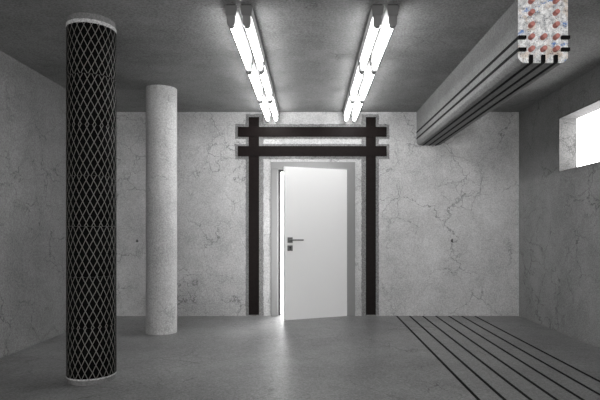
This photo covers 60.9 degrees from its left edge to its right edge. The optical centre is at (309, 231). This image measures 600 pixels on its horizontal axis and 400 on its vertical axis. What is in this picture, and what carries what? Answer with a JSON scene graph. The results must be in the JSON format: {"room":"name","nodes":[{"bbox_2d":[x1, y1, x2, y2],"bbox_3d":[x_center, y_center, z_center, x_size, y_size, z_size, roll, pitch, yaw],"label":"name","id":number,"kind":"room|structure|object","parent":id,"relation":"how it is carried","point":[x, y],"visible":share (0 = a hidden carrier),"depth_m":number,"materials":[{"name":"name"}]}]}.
{"room":"basement room","nodes":[
{"label":"basement room","id":0,"kind":"room"},
{"bbox_2d":[0,51,66,358],"bbox_3d":[-2.910,-0.247,2.850,0.200,2.800,8.700,0,0,0],"label":"wall","id":1,"kind":"structure","parent":0,"point":[33,226],"depth_m":5.13,"materials":[{"name":"paint"}]},
{"bbox_2d":[281,172,283,295],"bbox_3d":[0.000,-0.147,8.250,2.600,2.600,2.100,0,0,0],"label":"wall","id":2,"kind":"structure","parent":0,"point":[282,173],"depth_m":9.20,"materials":[{"name":"white"}]},
{"bbox_2d":[0,0,599,111],"bbox_3d":[0.029,-1.747,2.850,6.078,0.200,8.700,0,0,0],"label":"ceiling","id":3,"kind":"structure","parent":0,"point":[311,48],"depth_m":4.48,"materials":[{"name":"concrete"}]},
{"bbox_2d":[225,4,252,71],"bbox_3d":[-0.572,-1.567,4.221,0.088,0.160,1.075,0,0,0],"label":"batten","id":4,"kind":"object","parent":3,"relation":"attached to","point":[234,22],"visible":1,"depth_m":4.00,"materials":[{"name":"grey plastic"}]},
{"bbox_2d":[227,15,235,28],"bbox_3d":[-0.572,-1.528,3.712,0.056,0.082,0.044,0,0,0],"label":"socket","id":5,"kind":"object","parent":4,"relation":"attached to","point":[231,19],"depth_m":3.69,"materials":[{"name":"grey plastic"}]},
{"bbox_2d":[245,62,251,71],"bbox_3d":[-0.572,-1.528,4.731,0.056,0.082,0.044,0,0,0],"label":"socket","id":6,"kind":"object","parent":4,"relation":"attached to","point":[248,69],"depth_m":4.71,"materials":[{"name":"grey plastic"}]},
{"bbox_2d":[240,4,264,71],"bbox_3d":[-0.460,-1.567,4.221,0.088,0.160,1.075,0,0,0],"label":"batten","id":7,"kind":"object","parent":3,"relation":"attached to","point":[249,21],"visible":1,"depth_m":3.99,"materials":[{"name":"grey plastic"}]},
{"bbox_2d":[243,15,250,28],"bbox_3d":[-0.460,-1.528,3.712,0.056,0.082,0.044,0,0,0],"label":"socket","id":8,"kind":"object","parent":7,"relation":"attached to","point":[246,18],"depth_m":3.69,"materials":[{"name":"grey plastic"}]},
{"bbox_2d":[257,62,263,71],"bbox_3d":[-0.460,-1.528,4.731,0.056,0.082,0.044,0,0,0],"label":"socket","id":9,"kind":"object","parent":7,"relation":"attached to","point":[261,69],"depth_m":4.71,"materials":[{"name":"grey plastic"}]},
{"bbox_2d":[247,57,263,101],"bbox_3d":[-0.572,-1.567,5.314,0.088,0.160,1.075,0,0,0],"label":"batten","id":10,"kind":"object","parent":3,"relation":"attached to","point":[254,76],"visible":0.8,"depth_m":5.28,"materials":[{"name":"grey plastic"}]},
{"bbox_2d":[259,92,270,122],"bbox_3d":[-0.572,-1.567,6.407,0.088,0.160,1.075,0,0,0],"label":"batten","id":11,"kind":"object","parent":3,"relation":"attached to","point":[264,104],"visible":0.82,"depth_m":6.41,"materials":[{"name":"grey plastic"}]},
{"bbox_2d":[258,57,273,101],"bbox_3d":[-0.460,-1.567,5.314,0.088,0.160,1.075,0,0,0],"label":"batten","id":12,"kind":"object","parent":3,"relation":"attached to","point":[265,76],"visible":0.84,"depth_m":5.26,"materials":[{"name":"grey plastic"}]},
{"bbox_2d":[268,91,278,122],"bbox_3d":[-0.460,-1.567,6.407,0.088,0.160,1.075,0,0,0],"label":"batten","id":13,"kind":"object","parent":3,"relation":"attached to","point":[274,107],"visible":0.82,"depth_m":6.39,"materials":[{"name":"grey plastic"}]},
{"bbox_2d":[343,92,354,122],"bbox_3d":[0.490,-1.567,6.407,0.088,0.160,1.075,0,0,0],"label":"batten","id":14,"kind":"object","parent":3,"relation":"attached to","point":[348,105],"visible":0.8,"depth_m":6.38,"materials":[{"name":"grey plastic"}]},
{"bbox_2d":[349,58,364,101],"bbox_3d":[0.490,-1.567,5.314,0.088,0.160,1.075,0,0,0],"label":"batten","id":15,"kind":"object","parent":3,"relation":"attached to","point":[357,76],"visible":0.83,"depth_m":5.28,"materials":[{"name":"grey plastic"}]},
{"bbox_2d":[351,90,363,122],"bbox_3d":[0.600,-1.567,6.407,0.088,0.160,1.075,0,0,0],"label":"batten","id":16,"kind":"object","parent":3,"relation":"attached to","point":[357,105],"visible":0.83,"depth_m":6.38,"materials":[{"name":"grey plastic"}]},
{"bbox_2d":[358,57,375,101],"bbox_3d":[0.600,-1.567,5.314,0.088,0.160,1.075,0,0,0],"label":"batten","id":17,"kind":"object","parent":3,"relation":"attached to","point":[368,75],"visible":0.83,"depth_m":5.28,"materials":[{"name":"grey plastic"}]},
{"bbox_2d":[358,4,383,71],"bbox_3d":[0.490,-1.567,4.221,0.088,0.160,1.075,0,0,0],"label":"batten","id":18,"kind":"object","parent":3,"relation":"attached to","point":[375,17],"visible":1,"depth_m":3.98,"materials":[{"name":"grey plastic"}]},
{"bbox_2d":[373,15,381,28],"bbox_3d":[0.490,-1.528,3.712,0.056,0.082,0.044,0,0,0],"label":"socket","id":19,"kind":"object","parent":18,"relation":"attached to","point":[377,19],"depth_m":3.69,"materials":[{"name":"grey plastic"}]},
{"bbox_2d":[370,4,398,71],"bbox_3d":[0.600,-1.567,4.221,0.088,0.160,1.075,0,0,0],"label":"batten","id":20,"kind":"object","parent":3,"relation":"attached to","point":[389,21],"visible":1,"depth_m":4.00,"materials":[{"name":"grey plastic"}]},
{"bbox_2d":[371,62,377,71],"bbox_3d":[0.600,-1.528,4.731,0.056,0.082,0.044,0,0,0],"label":"socket","id":21,"kind":"object","parent":20,"relation":"attached to","point":[373,69],"depth_m":4.71,"materials":[{"name":"grey plastic"}]},
{"bbox_2d":[388,15,396,28],"bbox_3d":[0.600,-1.528,3.712,0.056,0.082,0.044,0,0,0],"label":"socket","id":22,"kind":"object","parent":20,"relation":"attached to","point":[392,19],"depth_m":3.69,"materials":[{"name":"grey plastic"}]},
{"bbox_2d":[416,0,569,145],"bbox_3d":[1.639,-1.416,5.271,0.361,0.462,3.457,0,0,0],"label":"concrete beam","id":23,"kind":"structure","parent":3,"relation":"attached to","point":[530,39],"depth_m":4.05,"materials":[{"name":"grey concrete"}]},
{"bbox_2d":[0,296,599,399],"bbox_3d":[0.029,1.250,3.950,6.078,0.206,10.900,0,0,0],"label":"floor","id":24,"kind":"structure","parent":0,"point":[207,357],"depth_m":4.51,"materials":[{"name":"concrete"}]},
{"bbox_2d":[66,12,116,385],"bbox_3d":[-1.712,-0.247,4.000,0.368,2.800,0.368,0,0,0],"label":"column","id":25,"kind":"structure","parent":24,"relation":"on","point":[91,39],"depth_m":3.85,"materials":[{"name":"metal"}]},
{"bbox_2d":[146,85,176,334],"bbox_3d":[-1.709,-0.247,5.870,0.347,2.800,0.347,0,0,0],"label":"concrete column","id":26,"kind":"structure","parent":24,"relation":"on","point":[161,100],"depth_m":5.71,"materials":[{"name":"grey concrete"}]},
{"bbox_2d":[396,316,479,399],"bbox_3d":[1.164,1.158,3.948,0.024,0.014,6.096,0,0,0],"label":"floor strip","id":27,"kind":"object","parent":24,"relation":"on","point":[423,343],"visible":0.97,"depth_m":4.41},
{"bbox_2d":[409,316,505,399],"bbox_3d":[1.342,1.158,3.948,0.024,0.014,6.096,0,0,0],"label":"floor strip","id":28,"kind":"object","parent":24,"relation":"on","point":[445,347],"visible":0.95,"depth_m":4.43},
{"bbox_2d":[422,316,531,399],"bbox_3d":[1.521,1.158,3.948,0.024,0.014,6.096,0,0,0],"label":"floor strip","id":29,"kind":"object","parent":24,"relation":"on","point":[472,354],"visible":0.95,"depth_m":4.43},
{"bbox_2d":[436,316,557,399],"bbox_3d":[1.699,1.158,3.948,0.024,0.014,6.096,0,0,0],"label":"floor strip","id":30,"kind":"object","parent":24,"relation":"on","point":[514,370],"visible":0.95,"depth_m":4.43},
{"bbox_2d":[449,316,583,399],"bbox_3d":[1.878,1.158,3.948,0.024,0.014,6.096,0,0,0],"label":"floor strip","id":31,"kind":"object","parent":24,"relation":"on","point":[550,379],"visible":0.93,"depth_m":4.43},
{"bbox_2d":[462,316,599,394],"bbox_3d":[2.056,1.158,3.948,0.024,0.014,6.096,0,0,0],"label":"floor strip","id":32,"kind":"object","parent":24,"relation":"on","point":[462,316],"visible":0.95,"depth_m":4.53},
{"bbox_2d":[475,316,599,381],"bbox_3d":[2.235,1.158,3.948,0.024,0.014,6.096,0,0,0],"label":"floor strip","id":33,"kind":"object","parent":24,"relation":"on","point":[475,316],"visible":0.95,"depth_m":4.85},
{"bbox_2d":[116,112,518,315],"bbox_3d":[0.029,-0.247,7.099,5.678,2.800,0.203,0,0,0],"label":"wall","id":34,"kind":"structure","parent":0,"point":[447,213],"depth_m":7.00,"materials":[{"name":"paint"}]},
{"bbox_2d":[249,117,258,314],"bbox_3d":[-0.769,-0.221,6.995,0.142,2.712,0.006,0,0,0],"label":"beam","id":35,"kind":"structure","parent":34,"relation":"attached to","point":[253,121],"depth_m":6.99,"materials":[{"name":"black metal"}]},
{"bbox_2d":[238,127,386,136],"bbox_3d":[0.031,-1.373,6.988,2.038,0.136,0.007,0,0,0],"label":"plate","id":36,"kind":"object","parent":34,"relation":"attached to","point":[242,131],"visible":1,"depth_m":6.99,"materials":[{"name":"black metal"}]},
{"bbox_2d":[238,146,386,155],"bbox_3d":[0.031,-1.108,6.988,2.038,0.140,0.007,0,0,0],"label":"plate","id":37,"kind":"object","parent":34,"relation":"attached to","point":[242,150],"visible":1,"depth_m":6.99,"materials":[{"name":"black metal"}]},
{"bbox_2d":[271,162,354,319],"bbox_3d":[0.042,0.096,6.903,1.153,2.114,0.594,0,0,0],"label":"door","id":38,"kind":"structure","parent":34,"relation":"in","point":[319,197],"depth_m":6.86,"materials":[{"name":"grey wood"}]},
{"bbox_2d":[366,117,375,314],"bbox_3d":[0.835,-0.221,6.995,0.137,2.712,0.006,0,0,0],"label":"plate","id":39,"kind":"object","parent":34,"relation":"attached to","point":[370,121],"visible":1,"depth_m":6.99,"materials":[{"name":"black metal"}]},
{"bbox_2d":[519,66,599,347],"bbox_3d":[2.967,-0.247,2.850,0.201,2.800,8.700,0,0,0],"label":"wall","id":40,"kind":"structure","parent":0,"point":[559,212],"depth_m":5.89,"materials":[{"name":"paint"}]},
{"bbox_2d":[559,99,599,171],"bbox_3d":[2.967,-0.999,5.162,0.202,0.628,1.424,0,0,0],"label":"window","id":41,"kind":"structure","parent":40,"relation":"in","point":[568,122],"depth_m":5.86,"materials":[{"name":"concrete"}]}
]}

